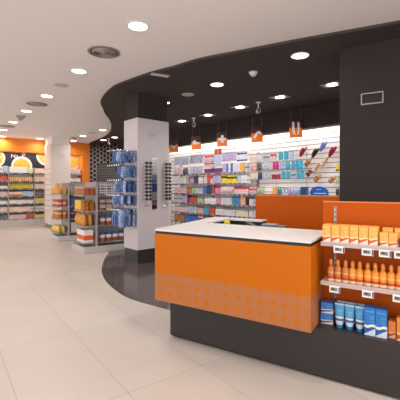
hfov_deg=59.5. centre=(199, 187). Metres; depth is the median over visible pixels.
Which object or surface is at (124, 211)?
blister pack
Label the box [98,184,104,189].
carton
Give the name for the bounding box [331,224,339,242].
carton
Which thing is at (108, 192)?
carton
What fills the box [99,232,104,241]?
jar
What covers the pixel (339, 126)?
trim
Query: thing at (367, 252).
price tag
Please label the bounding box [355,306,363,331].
tube
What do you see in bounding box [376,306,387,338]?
box
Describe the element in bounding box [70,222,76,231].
carton
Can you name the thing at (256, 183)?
wall shelving
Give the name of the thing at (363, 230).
carton
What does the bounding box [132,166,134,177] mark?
blister pack
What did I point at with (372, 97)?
air vent
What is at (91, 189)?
carton
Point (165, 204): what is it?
rack
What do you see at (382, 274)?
spray bottle
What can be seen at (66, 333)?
floor
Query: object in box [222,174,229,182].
carton
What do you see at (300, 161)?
blister pack
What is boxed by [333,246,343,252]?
price tag
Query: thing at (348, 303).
tube
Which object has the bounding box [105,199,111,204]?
carton
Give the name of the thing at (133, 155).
blister pack
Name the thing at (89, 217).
pouch
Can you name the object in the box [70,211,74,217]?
carton
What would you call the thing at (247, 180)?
carton
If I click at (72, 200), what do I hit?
carton
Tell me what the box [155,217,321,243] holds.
countertop
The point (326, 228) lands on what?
carton
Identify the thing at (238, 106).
recessed light
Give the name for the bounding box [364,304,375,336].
box
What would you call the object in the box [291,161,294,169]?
blister pack
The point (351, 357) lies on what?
plinth
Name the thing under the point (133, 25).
recessed light
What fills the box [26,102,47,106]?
ceiling vent
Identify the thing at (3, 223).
wall shelving
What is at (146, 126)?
column
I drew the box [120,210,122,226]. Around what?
blister pack
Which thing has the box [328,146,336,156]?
sandal
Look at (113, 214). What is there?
blister pack
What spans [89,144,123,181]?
perforated panel
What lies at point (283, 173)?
blister pack
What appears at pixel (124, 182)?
blister pack
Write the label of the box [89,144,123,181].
perforated panel
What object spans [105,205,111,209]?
carton
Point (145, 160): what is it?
rack
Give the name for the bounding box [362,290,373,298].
price tag
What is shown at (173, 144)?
hanging sign
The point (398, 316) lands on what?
carton
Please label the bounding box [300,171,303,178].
blister pack
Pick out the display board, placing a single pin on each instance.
(104, 172)
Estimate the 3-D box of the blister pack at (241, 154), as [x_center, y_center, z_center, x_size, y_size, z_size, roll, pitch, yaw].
[0.994,-0.740,8.359,0.025,0.200,0.099,0,0,-43]
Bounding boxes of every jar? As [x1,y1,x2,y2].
[99,215,104,224]
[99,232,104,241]
[106,215,111,224]
[106,231,111,240]
[112,231,117,239]
[118,230,123,239]
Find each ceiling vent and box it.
[0,125,14,127]
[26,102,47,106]
[87,46,119,58]
[150,72,169,77]
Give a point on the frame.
(171, 160)
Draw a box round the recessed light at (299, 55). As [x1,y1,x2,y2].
[291,52,308,58]
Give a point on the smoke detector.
(252, 73)
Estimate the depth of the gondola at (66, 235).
8.74 m
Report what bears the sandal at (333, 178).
attached to the wall at (280, 182)
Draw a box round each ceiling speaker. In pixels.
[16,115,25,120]
[182,93,193,95]
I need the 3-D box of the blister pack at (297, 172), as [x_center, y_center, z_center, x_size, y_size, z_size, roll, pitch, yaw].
[2.027,-0.273,7.239,0.025,0.165,0.084,0,0,-43]
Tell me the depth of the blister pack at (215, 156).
8.99 m
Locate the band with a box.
[0,152,77,168]
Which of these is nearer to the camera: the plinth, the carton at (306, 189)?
the plinth
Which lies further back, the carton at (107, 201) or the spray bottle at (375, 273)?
the carton at (107, 201)
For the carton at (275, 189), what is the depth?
7.61 m
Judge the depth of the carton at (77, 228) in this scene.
7.32 m
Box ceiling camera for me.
[256,102,260,113]
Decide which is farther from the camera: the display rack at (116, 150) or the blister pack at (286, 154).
the blister pack at (286, 154)
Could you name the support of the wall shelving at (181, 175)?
on the floor
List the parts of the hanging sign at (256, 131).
panel, panel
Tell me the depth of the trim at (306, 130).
7.44 m
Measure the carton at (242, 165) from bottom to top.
0.225 m
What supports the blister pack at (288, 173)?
hanging from the wall shelving at (259, 162)
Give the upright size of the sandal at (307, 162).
0.197 m
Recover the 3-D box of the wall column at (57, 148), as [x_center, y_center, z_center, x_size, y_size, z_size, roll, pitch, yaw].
[-4.736,-0.182,11.620,0.614,2.958,0.854,0,0,-36]
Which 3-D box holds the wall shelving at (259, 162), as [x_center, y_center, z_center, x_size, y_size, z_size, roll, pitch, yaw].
[2.003,0.224,7.443,0.383,2.147,2.226,0,0,-43]
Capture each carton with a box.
[57,211,60,218]
[62,211,65,218]
[70,198,74,205]
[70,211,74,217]
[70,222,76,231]
[77,228,87,240]
[79,229,87,241]
[82,187,88,194]
[82,229,92,242]
[83,202,88,210]
[89,187,93,194]
[89,202,93,210]
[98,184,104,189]
[98,190,104,194]
[98,200,104,204]
[98,205,104,209]
[105,184,111,189]
[105,190,111,194]
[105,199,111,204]
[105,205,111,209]
[184,177,189,183]
[204,169,213,172]
[212,185,216,193]
[214,168,222,172]
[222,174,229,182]
[227,175,231,182]
[232,175,236,182]
[240,162,245,171]
[243,196,247,204]
[245,163,250,171]
[245,175,250,182]
[273,187,277,193]
[304,187,308,194]
[322,224,331,241]
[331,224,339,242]
[340,225,349,243]
[349,225,358,243]
[359,226,368,244]
[368,226,378,245]
[379,232,388,246]
[383,227,392,231]
[388,318,395,338]
[389,232,397,246]
[394,228,399,245]
[397,315,399,340]
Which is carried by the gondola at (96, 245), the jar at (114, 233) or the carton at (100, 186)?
the jar at (114, 233)
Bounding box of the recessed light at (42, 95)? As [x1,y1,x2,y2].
[40,94,53,97]
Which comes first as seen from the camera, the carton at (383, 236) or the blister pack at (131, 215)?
the carton at (383, 236)
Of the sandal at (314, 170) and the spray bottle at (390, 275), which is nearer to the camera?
the spray bottle at (390, 275)
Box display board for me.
[97,163,115,181]
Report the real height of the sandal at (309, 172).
0.197 m
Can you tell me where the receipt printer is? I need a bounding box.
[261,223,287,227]
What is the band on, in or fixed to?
attached to the wall at (17, 175)
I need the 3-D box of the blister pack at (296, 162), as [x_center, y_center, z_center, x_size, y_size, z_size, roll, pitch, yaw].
[2.010,-0.475,7.258,0.025,0.190,0.085,0,0,-43]
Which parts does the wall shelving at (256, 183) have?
ticket rail, ticket rail, ticket rail, ticket rail, ticket rail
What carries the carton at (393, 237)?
on the shelving at (382, 214)
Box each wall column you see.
[45,136,70,228]
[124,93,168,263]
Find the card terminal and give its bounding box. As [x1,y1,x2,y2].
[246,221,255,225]
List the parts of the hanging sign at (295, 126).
panel, panel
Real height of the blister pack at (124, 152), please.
0.190 m
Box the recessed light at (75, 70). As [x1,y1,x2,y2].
[71,68,86,73]
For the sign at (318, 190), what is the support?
on the wall shelving at (259, 162)
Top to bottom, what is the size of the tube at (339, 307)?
0.165 m
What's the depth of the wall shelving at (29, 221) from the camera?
11.77 m
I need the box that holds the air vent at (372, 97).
[361,91,382,104]
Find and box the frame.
[171,160,175,225]
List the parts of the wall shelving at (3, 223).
shelving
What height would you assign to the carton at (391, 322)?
0.110 m
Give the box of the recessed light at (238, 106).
[230,105,248,108]
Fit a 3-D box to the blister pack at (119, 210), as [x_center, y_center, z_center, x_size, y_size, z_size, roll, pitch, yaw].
[-1.361,0.520,5.921,0.025,0.300,0.066,0,0,-43]
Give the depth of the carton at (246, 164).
8.21 m
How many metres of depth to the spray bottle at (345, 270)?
2.35 m
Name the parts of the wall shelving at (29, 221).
shelving, ticket rail, ticket rail, ticket rail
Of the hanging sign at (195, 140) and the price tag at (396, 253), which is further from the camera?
the hanging sign at (195, 140)
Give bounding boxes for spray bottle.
[327,259,333,280]
[334,259,341,281]
[342,260,348,282]
[349,261,355,283]
[356,262,363,284]
[364,262,371,285]
[371,263,378,286]
[379,264,386,287]
[387,265,394,288]
[395,266,399,289]
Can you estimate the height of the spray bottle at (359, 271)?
0.150 m
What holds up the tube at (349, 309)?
on the plinth
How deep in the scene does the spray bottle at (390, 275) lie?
2.21 m
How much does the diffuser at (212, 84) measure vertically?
0.004 m
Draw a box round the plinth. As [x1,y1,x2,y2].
[170,303,399,398]
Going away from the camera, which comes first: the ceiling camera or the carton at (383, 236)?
the carton at (383, 236)
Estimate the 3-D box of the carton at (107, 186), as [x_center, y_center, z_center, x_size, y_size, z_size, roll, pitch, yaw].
[-1.909,-0.021,7.290,0.123,0.110,0.080,0,0,-36]
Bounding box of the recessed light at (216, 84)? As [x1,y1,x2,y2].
[210,82,223,86]
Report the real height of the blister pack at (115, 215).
0.300 m
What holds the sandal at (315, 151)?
attached to the wall at (280, 182)
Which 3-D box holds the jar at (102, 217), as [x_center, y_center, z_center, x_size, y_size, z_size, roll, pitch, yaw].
[-2.019,0.665,7.234,0.120,0.190,0.120,0,0,-36]
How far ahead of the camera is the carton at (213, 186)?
9.00 m
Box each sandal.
[299,147,306,156]
[304,158,311,166]
[306,169,313,176]
[311,147,318,157]
[312,163,319,172]
[313,174,321,181]
[319,141,327,151]
[320,157,328,166]
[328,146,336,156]
[328,175,335,183]
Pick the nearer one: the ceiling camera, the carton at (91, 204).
the ceiling camera
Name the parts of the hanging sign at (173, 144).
panel, panel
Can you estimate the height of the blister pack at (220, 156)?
0.280 m
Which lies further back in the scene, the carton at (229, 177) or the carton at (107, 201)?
the carton at (229, 177)
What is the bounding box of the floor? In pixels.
[0,225,399,399]
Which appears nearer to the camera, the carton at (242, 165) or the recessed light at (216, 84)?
the recessed light at (216, 84)
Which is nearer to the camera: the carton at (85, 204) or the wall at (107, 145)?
the carton at (85, 204)
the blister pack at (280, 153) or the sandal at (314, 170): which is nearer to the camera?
the sandal at (314, 170)
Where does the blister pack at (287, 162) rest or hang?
hanging from the wall shelving at (259, 162)
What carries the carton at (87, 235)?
on the gondola at (96, 245)
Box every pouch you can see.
[82,214,86,225]
[88,214,91,225]
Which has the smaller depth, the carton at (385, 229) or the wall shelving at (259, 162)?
the carton at (385, 229)
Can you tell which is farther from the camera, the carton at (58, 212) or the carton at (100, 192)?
the carton at (58, 212)
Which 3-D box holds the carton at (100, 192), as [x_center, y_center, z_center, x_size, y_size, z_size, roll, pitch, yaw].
[-2.022,0.090,7.207,0.123,0.110,0.080,0,0,-36]
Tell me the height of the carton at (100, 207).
0.110 m
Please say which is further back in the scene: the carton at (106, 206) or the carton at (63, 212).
the carton at (63, 212)
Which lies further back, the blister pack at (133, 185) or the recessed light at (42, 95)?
the recessed light at (42, 95)
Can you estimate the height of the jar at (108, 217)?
0.190 m
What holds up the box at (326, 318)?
on the plinth
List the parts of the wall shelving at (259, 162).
ticket rail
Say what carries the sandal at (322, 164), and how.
attached to the wall at (280, 182)
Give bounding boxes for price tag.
[329,285,339,293]
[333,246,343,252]
[362,248,372,255]
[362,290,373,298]
[379,250,390,257]
[393,294,399,302]
[394,251,399,258]
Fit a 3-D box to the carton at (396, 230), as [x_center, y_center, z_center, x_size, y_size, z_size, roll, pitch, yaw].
[1.286,0.315,2.250,0.060,0.112,0.050,0,0,32]
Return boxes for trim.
[0,137,88,155]
[77,155,88,182]
[119,101,339,150]
[169,126,339,223]
[214,130,306,186]
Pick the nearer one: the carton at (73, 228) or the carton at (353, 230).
the carton at (353, 230)
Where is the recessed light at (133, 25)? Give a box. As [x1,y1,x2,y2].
[127,21,148,30]
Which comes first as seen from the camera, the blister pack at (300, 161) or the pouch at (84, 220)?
the pouch at (84, 220)
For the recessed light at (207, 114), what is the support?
in the ceiling
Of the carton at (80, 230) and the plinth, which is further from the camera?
the carton at (80, 230)
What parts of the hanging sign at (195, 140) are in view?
panel, panel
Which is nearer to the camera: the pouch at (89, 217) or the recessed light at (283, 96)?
the recessed light at (283, 96)
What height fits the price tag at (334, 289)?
0.044 m
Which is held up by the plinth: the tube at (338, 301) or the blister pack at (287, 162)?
the tube at (338, 301)
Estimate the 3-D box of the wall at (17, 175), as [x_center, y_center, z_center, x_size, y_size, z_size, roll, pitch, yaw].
[-7.542,-0.180,11.484,7.420,2.960,0.131,0,0,-36]
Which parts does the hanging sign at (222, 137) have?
panel, panel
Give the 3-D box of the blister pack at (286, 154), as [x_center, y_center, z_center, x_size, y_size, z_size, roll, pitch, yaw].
[1.831,-0.688,7.452,0.025,0.165,0.116,0,0,-43]
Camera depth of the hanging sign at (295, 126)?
7.08 m
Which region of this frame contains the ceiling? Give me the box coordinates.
[0,0,399,144]
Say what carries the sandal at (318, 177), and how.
attached to the wall at (280, 182)
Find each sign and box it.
[169,140,177,151]
[191,136,200,148]
[217,132,227,145]
[251,115,262,141]
[289,120,301,136]
[310,186,328,194]
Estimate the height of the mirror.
0.950 m
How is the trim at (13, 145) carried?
attached to the wall at (17, 175)
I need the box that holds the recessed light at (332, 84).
[319,81,339,87]
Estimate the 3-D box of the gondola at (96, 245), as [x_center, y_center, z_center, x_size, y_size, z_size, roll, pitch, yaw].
[-1.989,0.586,7.585,1.300,1.422,0.770,0,0,-36]
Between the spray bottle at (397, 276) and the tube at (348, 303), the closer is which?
the spray bottle at (397, 276)
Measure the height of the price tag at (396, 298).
0.044 m
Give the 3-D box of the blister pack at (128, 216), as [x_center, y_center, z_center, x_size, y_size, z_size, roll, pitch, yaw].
[-1.196,0.510,5.874,0.025,0.280,0.066,0,0,-43]
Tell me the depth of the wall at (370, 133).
3.99 m
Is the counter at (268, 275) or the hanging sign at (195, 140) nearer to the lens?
the counter at (268, 275)
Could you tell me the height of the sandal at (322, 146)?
0.208 m
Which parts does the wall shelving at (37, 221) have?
shelving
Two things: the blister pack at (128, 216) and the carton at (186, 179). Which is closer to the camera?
the blister pack at (128, 216)
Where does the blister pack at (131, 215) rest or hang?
hanging from the display rack at (116, 150)
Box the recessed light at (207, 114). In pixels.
[199,113,214,116]
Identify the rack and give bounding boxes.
[107,149,136,210]
[144,160,149,206]
[164,161,168,205]
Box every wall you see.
[0,174,76,214]
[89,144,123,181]
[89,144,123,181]
[169,126,339,225]
[255,38,399,229]
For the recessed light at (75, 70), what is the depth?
4.97 m
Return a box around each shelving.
[0,172,7,227]
[6,167,33,226]
[31,168,80,225]
[172,154,212,223]
[203,148,257,217]
[248,150,339,218]
[321,201,399,330]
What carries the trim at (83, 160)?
attached to the wall at (107, 145)
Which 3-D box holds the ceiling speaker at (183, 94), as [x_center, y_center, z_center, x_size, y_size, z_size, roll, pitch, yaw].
[-0.209,-1.625,6.102,0.216,0.010,0.216,0,0,0]
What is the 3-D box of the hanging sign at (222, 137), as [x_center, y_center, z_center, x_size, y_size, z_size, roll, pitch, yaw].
[0.547,-1.329,8.590,0.260,0.603,0.016,0,0,0]
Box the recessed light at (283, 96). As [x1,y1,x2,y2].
[269,94,290,99]
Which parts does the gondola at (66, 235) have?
panel, post, panel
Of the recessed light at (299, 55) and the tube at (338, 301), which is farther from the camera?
the recessed light at (299, 55)
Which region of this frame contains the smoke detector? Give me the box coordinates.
[249,71,257,76]
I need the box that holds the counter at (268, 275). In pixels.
[155,217,322,332]
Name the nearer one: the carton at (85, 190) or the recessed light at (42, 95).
the recessed light at (42, 95)
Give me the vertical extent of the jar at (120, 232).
0.190 m
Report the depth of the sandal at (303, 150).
7.33 m
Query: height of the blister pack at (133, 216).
0.300 m
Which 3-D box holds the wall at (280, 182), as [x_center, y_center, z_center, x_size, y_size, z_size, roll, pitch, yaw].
[1.383,-0.162,8.419,0.028,2.884,12.050,0,0,-43]
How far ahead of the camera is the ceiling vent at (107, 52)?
4.24 m
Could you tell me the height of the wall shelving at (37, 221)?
1.997 m
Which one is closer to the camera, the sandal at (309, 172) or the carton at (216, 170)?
the sandal at (309, 172)
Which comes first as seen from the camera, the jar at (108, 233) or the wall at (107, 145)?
the jar at (108, 233)
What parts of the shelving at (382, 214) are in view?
shelf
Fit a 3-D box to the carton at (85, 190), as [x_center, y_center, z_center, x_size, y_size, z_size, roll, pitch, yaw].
[-2.309,0.060,7.057,0.100,0.170,0.102,0,0,-36]
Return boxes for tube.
[335,302,343,327]
[337,300,346,324]
[345,304,354,329]
[347,302,356,326]
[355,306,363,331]
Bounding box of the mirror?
[152,156,156,209]
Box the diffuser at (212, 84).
[211,83,222,86]
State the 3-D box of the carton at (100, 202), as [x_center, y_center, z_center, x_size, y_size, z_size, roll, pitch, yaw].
[-2.022,0.294,7.207,0.123,0.110,0.080,0,0,-36]
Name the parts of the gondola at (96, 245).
panel, post, rail, panel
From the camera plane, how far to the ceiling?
4.41 m
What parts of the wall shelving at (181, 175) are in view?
ticket rail, ticket rail, ticket rail, ticket rail, ticket rail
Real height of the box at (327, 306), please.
0.076 m
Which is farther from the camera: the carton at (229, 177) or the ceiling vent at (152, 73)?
the carton at (229, 177)
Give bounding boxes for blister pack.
[112,209,114,225]
[114,210,116,226]
[118,210,120,227]
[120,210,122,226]
[123,151,125,161]
[123,181,125,192]
[123,210,125,227]
[127,210,129,226]
[130,210,132,225]
[132,151,134,162]
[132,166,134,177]
[132,181,134,192]
[132,210,134,227]
[214,155,216,165]
[219,155,221,165]
[240,153,243,160]
[279,152,282,159]
[281,171,285,178]
[284,152,288,159]
[286,161,289,168]
[286,171,290,178]
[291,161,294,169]
[295,160,298,169]
[296,171,299,178]
[299,160,302,169]
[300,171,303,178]
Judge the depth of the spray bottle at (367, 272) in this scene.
2.27 m
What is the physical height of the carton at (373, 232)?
0.118 m
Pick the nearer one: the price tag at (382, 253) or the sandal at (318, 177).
the price tag at (382, 253)
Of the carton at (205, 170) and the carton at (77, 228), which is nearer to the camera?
the carton at (77, 228)
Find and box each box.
[321,299,334,313]
[321,312,333,324]
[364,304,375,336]
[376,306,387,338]
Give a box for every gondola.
[50,183,85,240]
[72,182,124,253]
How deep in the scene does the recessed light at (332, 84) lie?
5.49 m
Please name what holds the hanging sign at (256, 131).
hanging from the ceiling
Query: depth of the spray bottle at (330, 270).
2.40 m
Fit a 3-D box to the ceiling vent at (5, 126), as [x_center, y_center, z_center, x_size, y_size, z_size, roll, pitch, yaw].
[-5.187,-1.650,9.407,0.390,0.022,0.390,0,0,0]

